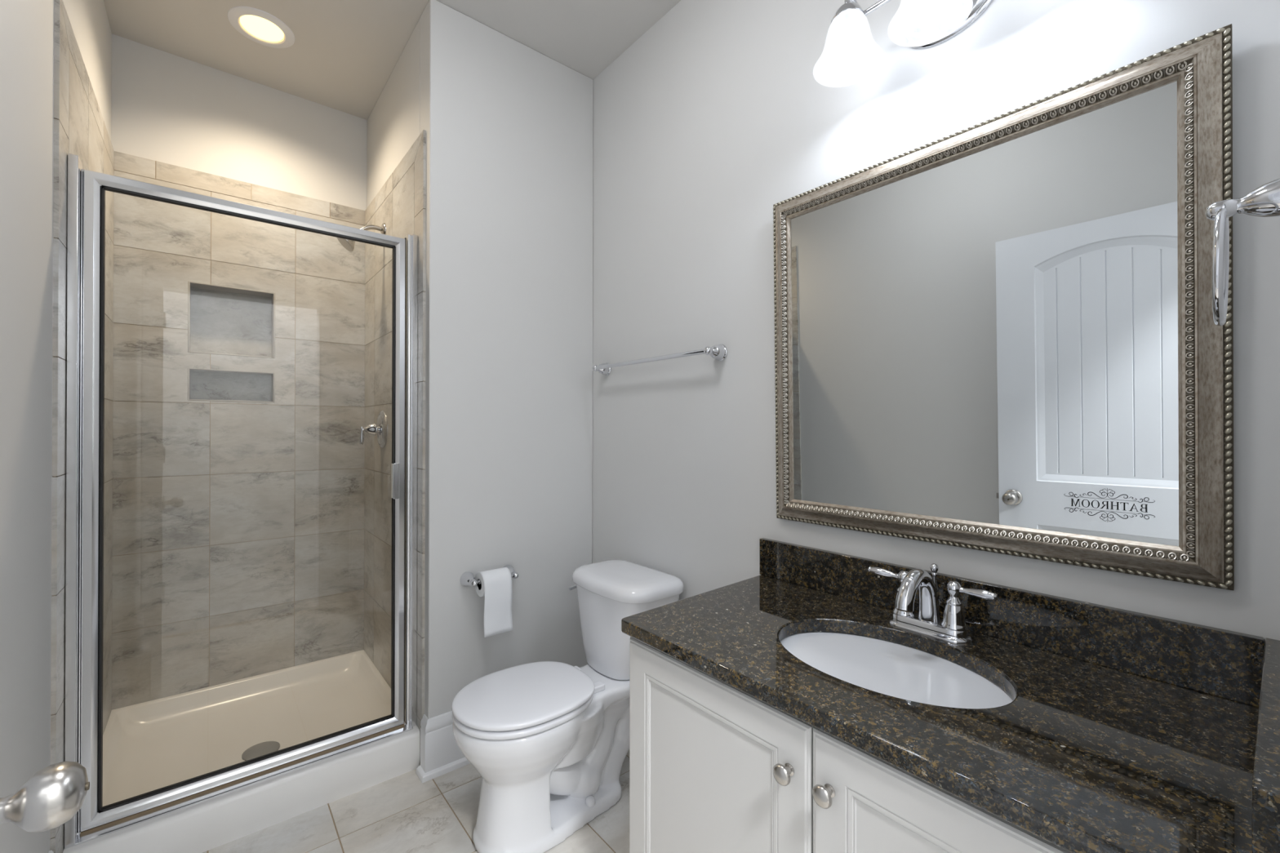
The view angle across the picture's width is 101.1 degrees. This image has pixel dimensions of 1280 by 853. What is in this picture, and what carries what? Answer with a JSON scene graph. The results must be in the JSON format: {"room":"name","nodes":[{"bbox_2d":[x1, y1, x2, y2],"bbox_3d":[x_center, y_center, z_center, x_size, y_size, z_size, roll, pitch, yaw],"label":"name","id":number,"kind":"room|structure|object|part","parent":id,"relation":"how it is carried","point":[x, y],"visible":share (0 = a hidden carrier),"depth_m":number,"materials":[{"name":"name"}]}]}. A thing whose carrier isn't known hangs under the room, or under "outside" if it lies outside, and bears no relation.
{"room":"bathroom","nodes":[
{"label":"bathroom","id":0,"kind":"room"},
{"bbox_2d":[0,761,89,832],"bbox_3d":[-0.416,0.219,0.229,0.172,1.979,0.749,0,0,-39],"label":"door knob","id":1,"kind":"object","parent":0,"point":[55,793],"depth_m":0.49,"materials":[{"name":"silver metal"}]},
{"bbox_2d":[0,0,111,852],"bbox_3d":[-1.181,-0.150,0.883,0.120,2.743,3.138,0,0,-39],"label":"wall","id":2,"kind":"structure","parent":0,"point":[26,26],"depth_m":1.11,"materials":[{"name":"white paint"}]},
{"bbox_2d":[49,0,114,852],"bbox_3d":[-1.732,0.049,1.656,0.009,2.229,0.958,0,0,-39],"label":"tile","id":3,"kind":"structure","parent":2,"relation":"attached to","point":[80,129],"depth_m":1.35,"materials":[{"name":"tile"}]},
{"bbox_2d":[111,33,367,210],"bbox_3d":[-1.689,-0.146,2.400,1.016,2.743,0.120,0,0,-39],"label":"wall","id":4,"kind":"structure","parent":0,"point":[166,108],"depth_m":2.27,"materials":[{"name":"white paint"}]},
{"bbox_2d":[111,151,364,710],"bbox_3d":[-1.726,0.018,2.349,0.892,2.164,0.106,0,0,-39],"label":"tile","id":5,"kind":"structure","parent":4,"relation":"attached to","point":[238,371],"depth_m":2.27,"materials":[{"name":"stone"}]},
{"bbox_2d":[103,0,680,119],"bbox_3d":[-0.517,-1.569,1.429,1.830,0.100,3.138,0,0,-39],"label":"ceiling","id":6,"kind":"structure","parent":0,"point":[343,55],"depth_m":2.03,"materials":[{"name":"white paint"}]},
{"bbox_2d":[226,5,295,48],"bbox_3d":[-1.439,-1.530,2.007,0.210,0.038,0.210,0,0,-39],"label":"recessed light","id":7,"kind":"object","parent":6,"relation":"in","point":[261,27],"visible":0.99,"depth_m":2.00,"materials":[{"name":"white plastic"}]},
{"bbox_2d":[203,750,629,852],"bbox_3d":[-0.540,1.274,1.443,1.590,0.100,3.078,0,0,-39],"label":"floor","id":8,"kind":"structure","parent":0,"point":[400,814],"depth_m":1.62,"materials":[{"name":"tile"}]},
{"bbox_2d":[62,649,420,852],"bbox_3d":[-1.408,1.158,1.955,0.876,0.133,0.900,0,0,-39],"label":"shower pan","id":9,"kind":"object","parent":8,"relation":"on","point":[148,746],"visible":0.8,"depth_m":1.88,"materials":[{"name":"white plastic"}]},
{"bbox_2d":[64,153,417,848],"bbox_3d":[-1.163,0.193,1.661,0.875,1.797,0.064,0,0,-39],"label":"shower door","id":10,"kind":"structure","parent":9,"relation":"on","point":[86,202],"depth_m":1.43,"materials":[{"name":"silver metal"}]},
{"bbox_3d":[-1.163,1.085,1.659,0.840,0.012,0.064,0,0,-39],"label":"sill","id":11,"kind":"part","parent":10,"relation":"part of","materials":[{"name":"silver metal"}]},
{"bbox_3d":[-0.876,0.196,1.886,0.023,0.128,0.022,0,0,-39],"label":"pull handle","id":12,"kind":"part","parent":10,"relation":"part of","materials":[{"name":"silver metal"}]},
{"bbox_2d":[451,559,684,852],"bbox_3d":[-0.240,0.870,1.721,0.746,0.710,0.410,0,0,-39],"label":"toilet","id":13,"kind":"object","parent":8,"relation":"on","point":[548,742],"visible":0.88,"depth_m":1.60,"materials":[{"name":"white ceramic"}]},
{"bbox_3d":[-0.351,0.831,1.597,0.415,0.018,0.349,0,0,-39],"label":"seat","id":14,"kind":"part","parent":13,"relation":"part of","materials":[{"name":"white plastic"}]},
{"bbox_3d":[-0.351,0.807,1.597,0.417,0.018,0.349,0,0,-39],"label":"seat lid","id":15,"kind":"part","parent":13,"relation":"part of","materials":[{"name":"white plastic"}]},
{"bbox_3d":[-0.242,1.033,1.687,0.700,0.384,0.346,0,0,-39],"label":"bowl","id":16,"kind":"part","parent":13,"relation":"part of","materials":[{"name":"white ceramic"}]},
{"bbox_3d":[-0.232,0.598,1.975,0.071,0.026,0.017,0,0,-32],"label":"flush lever","id":17,"kind":"part","parent":13,"relation":"part of","materials":[{"name":"silver metal"}]},
{"bbox_3d":[-0.057,0.704,1.871,0.253,0.275,0.376,0,0,-39],"label":"tank","id":18,"kind":"part","parent":13,"relation":"part of","materials":[{"name":"white ceramic"}]},
{"bbox_3d":[-0.057,0.541,1.871,0.274,0.050,0.410,0,0,-39],"label":"tank lid","id":19,"kind":"part","parent":13,"relation":"part of","materials":[{"name":"white ceramic"}]},
{"bbox_2d":[629,636,1071,852],"bbox_3d":[0.479,0.848,0.996,0.578,0.752,0.966,0,0,-39],"label":"vanity cabinet","id":20,"kind":"object","parent":8,"relation":"on","point":[715,767],"visible":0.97,"depth_m":0.93,"materials":[{"name":"white paint"}]},
{"bbox_3d":[0.129,0.800,1.030,0.019,0.632,0.470,0,0,-39],"label":"door","id":21,"kind":"part","parent":20,"relation":"part of","materials":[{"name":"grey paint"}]},
{"bbox_3d":[0.236,0.567,0.862,0.030,0.032,0.032,0,0,-39],"label":"knob","id":22,"kind":"part","parent":20,"relation":"part of","materials":[{"name":"silver metal"}]},
{"bbox_3d":[0.282,0.563,0.806,0.030,0.032,0.032,0,0,-39],"label":"knob","id":23,"kind":"part","parent":20,"relation":"part of","materials":[{"name":"silver metal"}]},
{"bbox_2d":[621,574,1258,852],"bbox_3d":[0.473,0.456,1.017,0.564,0.030,1.008,0,0,-39],"label":"countertop","id":24,"kind":"structure","parent":20,"relation":"on","point":[1084,757],"depth_m":0.79,"materials":[{"name":"stone"}]},
{"bbox_2d":[780,631,1013,708],"bbox_3d":[0.468,0.546,1.015,0.349,0.150,0.470,0,0,-39],"label":"sink basin","id":25,"kind":"object","parent":24,"relation":"in","point":[887,668],"visible":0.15,"depth_m":1.02,"materials":[{"name":"white ceramic"}]},
{"bbox_2d":[867,563,998,644],"bbox_3d":[0.621,0.371,1.138,0.194,0.142,0.186,0,0,6],"label":"faucet","id":26,"kind":"object","parent":24,"relation":"on","point":[953,628],"visible":1,"depth_m":1.10,"materials":[{"name":"silver metal"}]},
{"bbox_3d":[0.562,0.337,1.212,0.072,0.018,0.018,0,0,44],"label":"lever","id":27,"kind":"part","parent":26,"relation":"part of","materials":[{"name":"silver metal"}]},
{"bbox_3d":[0.593,0.373,1.181,0.048,0.098,0.048,0,0,-39],"label":"handle","id":28,"kind":"part","parent":26,"relation":"part of","materials":[{"name":"silver metal"}]},
{"bbox_3d":[0.585,0.362,1.109,0.156,0.124,0.045,0,0,-39],"label":"spout","id":29,"kind":"part","parent":26,"relation":"part of","materials":[{"name":"silver metal"}]},
{"bbox_3d":[0.649,0.369,1.161,0.017,0.134,0.017,0,0,-39],"label":"lift rod","id":30,"kind":"part","parent":26,"relation":"part of","materials":[{"name":"silver metal"}]},
{"bbox_3d":[0.657,0.373,1.102,0.048,0.098,0.048,0,0,-39],"label":"handle","id":31,"kind":"part","parent":26,"relation":"part of","materials":[{"name":"silver metal"}]},
{"bbox_3d":[0.683,0.338,1.067,0.018,0.018,0.072,0,0,-39],"label":"lever","id":32,"kind":"part","parent":26,"relation":"part of","materials":[{"name":"silver metal"}]},
{"bbox_2d":[1251,638,1279,852],"bbox_3d":[0.788,0.386,0.645,0.549,0.107,0.036,0,0,-39],"label":"side splash","id":33,"kind":"object","parent":24,"relation":"on","point":[1265,788],"visible":1,"depth_m":0.52,"materials":[{"name":"stone"}]},
{"bbox_3d":[0.429,0.799,0.664,0.019,0.632,0.470,0,0,-39],"label":"door","id":34,"kind":"part","parent":20,"relation":"part of","materials":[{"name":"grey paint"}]},
{"bbox_2d":[366,0,593,718],"bbox_3d":[-0.778,-0.144,2.447,0.694,2.743,0.962,0,0,-39],"label":"wall","id":35,"kind":"structure","parent":0,"point":[508,126],"depth_m":2.04,"materials":[{"name":"white paint"}]},
{"bbox_2d":[364,129,426,731],"bbox_3d":[-1.061,0.052,2.237,0.009,2.229,0.909,0,0,-39],"label":"tile","id":36,"kind":"structure","parent":35,"relation":"attached to","point":[400,203],"depth_m":2.26,"materials":[{"name":"tile"}]},
{"bbox_2d":[337,222,386,251],"bbox_3d":[-1.190,-0.814,2.245,0.185,0.150,0.088,0,0,-39],"label":"showerhead","id":37,"kind":"object","parent":36,"relation":"attached to","point":[348,245],"visible":0.63,"depth_m":2.24,"materials":[{"name":"silver metal"}]},
{"bbox_3d":[-1.165,-0.840,2.266,0.113,0.064,0.019,0,0,-39],"label":"arm","id":38,"kind":"part","parent":37,"relation":"part of","materials":[{"name":"silver metal"}]},
{"bbox_2d":[359,410,387,448],"bbox_3d":[-1.165,0.013,2.284,0.092,0.164,0.164,0,0,-39],"label":"shower valve","id":39,"kind":"object","parent":36,"relation":"attached to","point":[380,428],"visible":1,"depth_m":2.27,"materials":[{"name":"silver metal"}]},
{"bbox_3d":[-1.196,0.040,2.263,0.018,0.079,0.021,0,0,-39],"label":"lever","id":40,"kind":"part","parent":39,"relation":"part of","materials":[{"name":"silver metal"}]},
{"bbox_3d":[-1.167,0.013,2.282,0.067,0.056,0.056,0,0,-39],"label":"handle","id":41,"kind":"part","parent":39,"relation":"part of","materials":[{"name":"silver metal"}]},
{"bbox_3d":[-1.137,0.013,2.307,0.019,0.164,0.164,0,0,-39],"label":"plate","id":42,"kind":"part","parent":39,"relation":"part of","materials":[{"name":"silver metal"}]},
{"bbox_2d":[460,564,518,586],"bbox_3d":[-0.549,0.562,1.958,0.212,0.053,0.082,0,0,-39],"label":"toilet paper holder","id":43,"kind":"object","parent":35,"relation":"attached to","point":[467,579],"visible":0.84,"depth_m":1.92,"materials":[{"name":"silver metal"}]},
{"bbox_3d":[-0.610,0.562,1.908,0.053,0.053,0.082,0,0,-39],"label":"post","id":44,"kind":"part","parent":43,"relation":"part of","materials":[{"name":"silver metal"}]},
{"bbox_2d":[475,567,513,637],"bbox_3d":[-0.536,0.635,1.927,0.110,0.218,0.102,0,0,-39],"label":"toilet paper roll","id":45,"kind":"object","parent":43,"relation":"hanging from","point":[495,584],"visible":0.99,"depth_m":1.90,"materials":[{"name":"white paper"}]},
{"bbox_3d":[-0.487,0.562,2.008,0.053,0.053,0.082,0,0,-39],"label":"post","id":46,"kind":"part","parent":43,"relation":"part of","materials":[{"name":"silver metal"}]},
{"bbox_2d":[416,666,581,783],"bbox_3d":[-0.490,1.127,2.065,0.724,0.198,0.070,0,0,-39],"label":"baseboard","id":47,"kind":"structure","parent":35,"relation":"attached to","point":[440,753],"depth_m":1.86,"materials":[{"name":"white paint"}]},
{"bbox_2d":[592,0,1279,640],"bbox_3d":[0.451,-0.146,1.589,0.120,2.743,2.163,0,0,-39],"label":"wall","id":48,"kind":"structure","parent":0,"point":[717,115],"depth_m":1.60,"materials":[{"name":"white paint"}]},
{"bbox_2d":[591,343,727,375],"bbox_3d":[0.035,-0.241,1.944,0.074,0.055,0.689,0,0,-39],"label":"towel bar","id":49,"kind":"object","parent":48,"relation":"attached to","point":[719,352],"visible":1,"depth_m":1.81,"materials":[{"name":"silver metal"}]},
{"bbox_3d":[-0.166,-0.241,2.190,0.074,0.055,0.055,0,0,-39],"label":"post","id":50,"kind":"part","parent":49,"relation":"part of","materials":[{"name":"silver metal"}]},
{"bbox_3d":[0.236,-0.242,1.699,0.074,0.055,0.055,0,0,-39],"label":"post","id":51,"kind":"part","parent":49,"relation":"part of","materials":[{"name":"silver metal"}]},
{"bbox_2d":[813,0,992,87],"bbox_3d":[0.624,-0.928,1.111,0.222,0.174,0.512,0,0,-39],"label":"vanity light","id":52,"kind":"object","parent":48,"relation":"attached to","point":[851,55],"visible":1,"depth_m":1.18,"materials":[{"name":"white glass"}]},
{"bbox_3d":[0.484,-0.883,1.228,0.057,0.060,0.057,0,0,-39],"label":"bulb","id":53,"kind":"part","parent":52,"relation":"part of","materials":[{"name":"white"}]},
{"bbox_3d":[0.484,-0.895,1.228,0.154,0.109,0.154,0,0,-39],"label":"lamp shade","id":54,"kind":"part","parent":52,"relation":"part of","materials":[{"name":"white glass"}]},
{"bbox_3d":[0.598,-0.883,1.090,0.057,0.060,0.057,0,0,-39],"label":"bulb","id":55,"kind":"part","parent":52,"relation":"part of","materials":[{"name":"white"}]},
{"bbox_3d":[0.598,-0.895,1.090,0.154,0.109,0.154,0,0,-39],"label":"lamp shade","id":56,"kind":"part","parent":52,"relation":"part of","materials":[{"name":"white glass"}]},
{"bbox_2d":[773,23,1234,591],"bbox_3d":[0.668,-0.189,1.185,0.048,0.911,0.886,0,0,-39],"label":"wall mirror","id":57,"kind":"object","parent":48,"relation":"attached to","point":[999,334],"visible":0.97,"depth_m":1.05,"materials":[{"name":"silver metal"}]},
{"bbox_2d":[791,80,1178,546],"bbox_3d":[0.671,-0.189,1.188,0.005,0.795,0.769,-1,1,-39],"label":"mirror glass","id":58,"kind":"object","parent":57,"relation":"attached to","point":[990,335],"depth_m":1.08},
{"bbox_2d":[759,537,1264,706],"bbox_3d":[0.673,0.388,1.204,0.019,0.107,0.974,0,0,-39],"label":"backsplash","id":59,"kind":"structure","parent":48,"relation":"attached to","point":[1224,664],"depth_m":1.00,"materials":[{"name":"stone"}]},
{"bbox_3d":[0.436,-0.150,0.257,1.590,2.743,0.120,0,0,-39],"label":"wall","id":60,"kind":"structure","parent":0,"visible":0},
{"bbox_2d":[1205,177,1279,326],"bbox_3d":[0.760,-0.216,0.652,0.148,0.175,0.082,0,0,-39],"label":"towel ring","id":61,"kind":"object","parent":60,"relation":"attached to","point":[1264,201],"visible":1,"depth_m":0.64,"materials":[{"name":"silver metal"}]},
{"bbox_3d":[0.760,-0.277,0.652,0.054,0.054,0.082,0,0,-39],"label":"post","id":62,"kind":"part","parent":61,"relation":"part of","materials":[{"name":"silver metal"}]}
]}

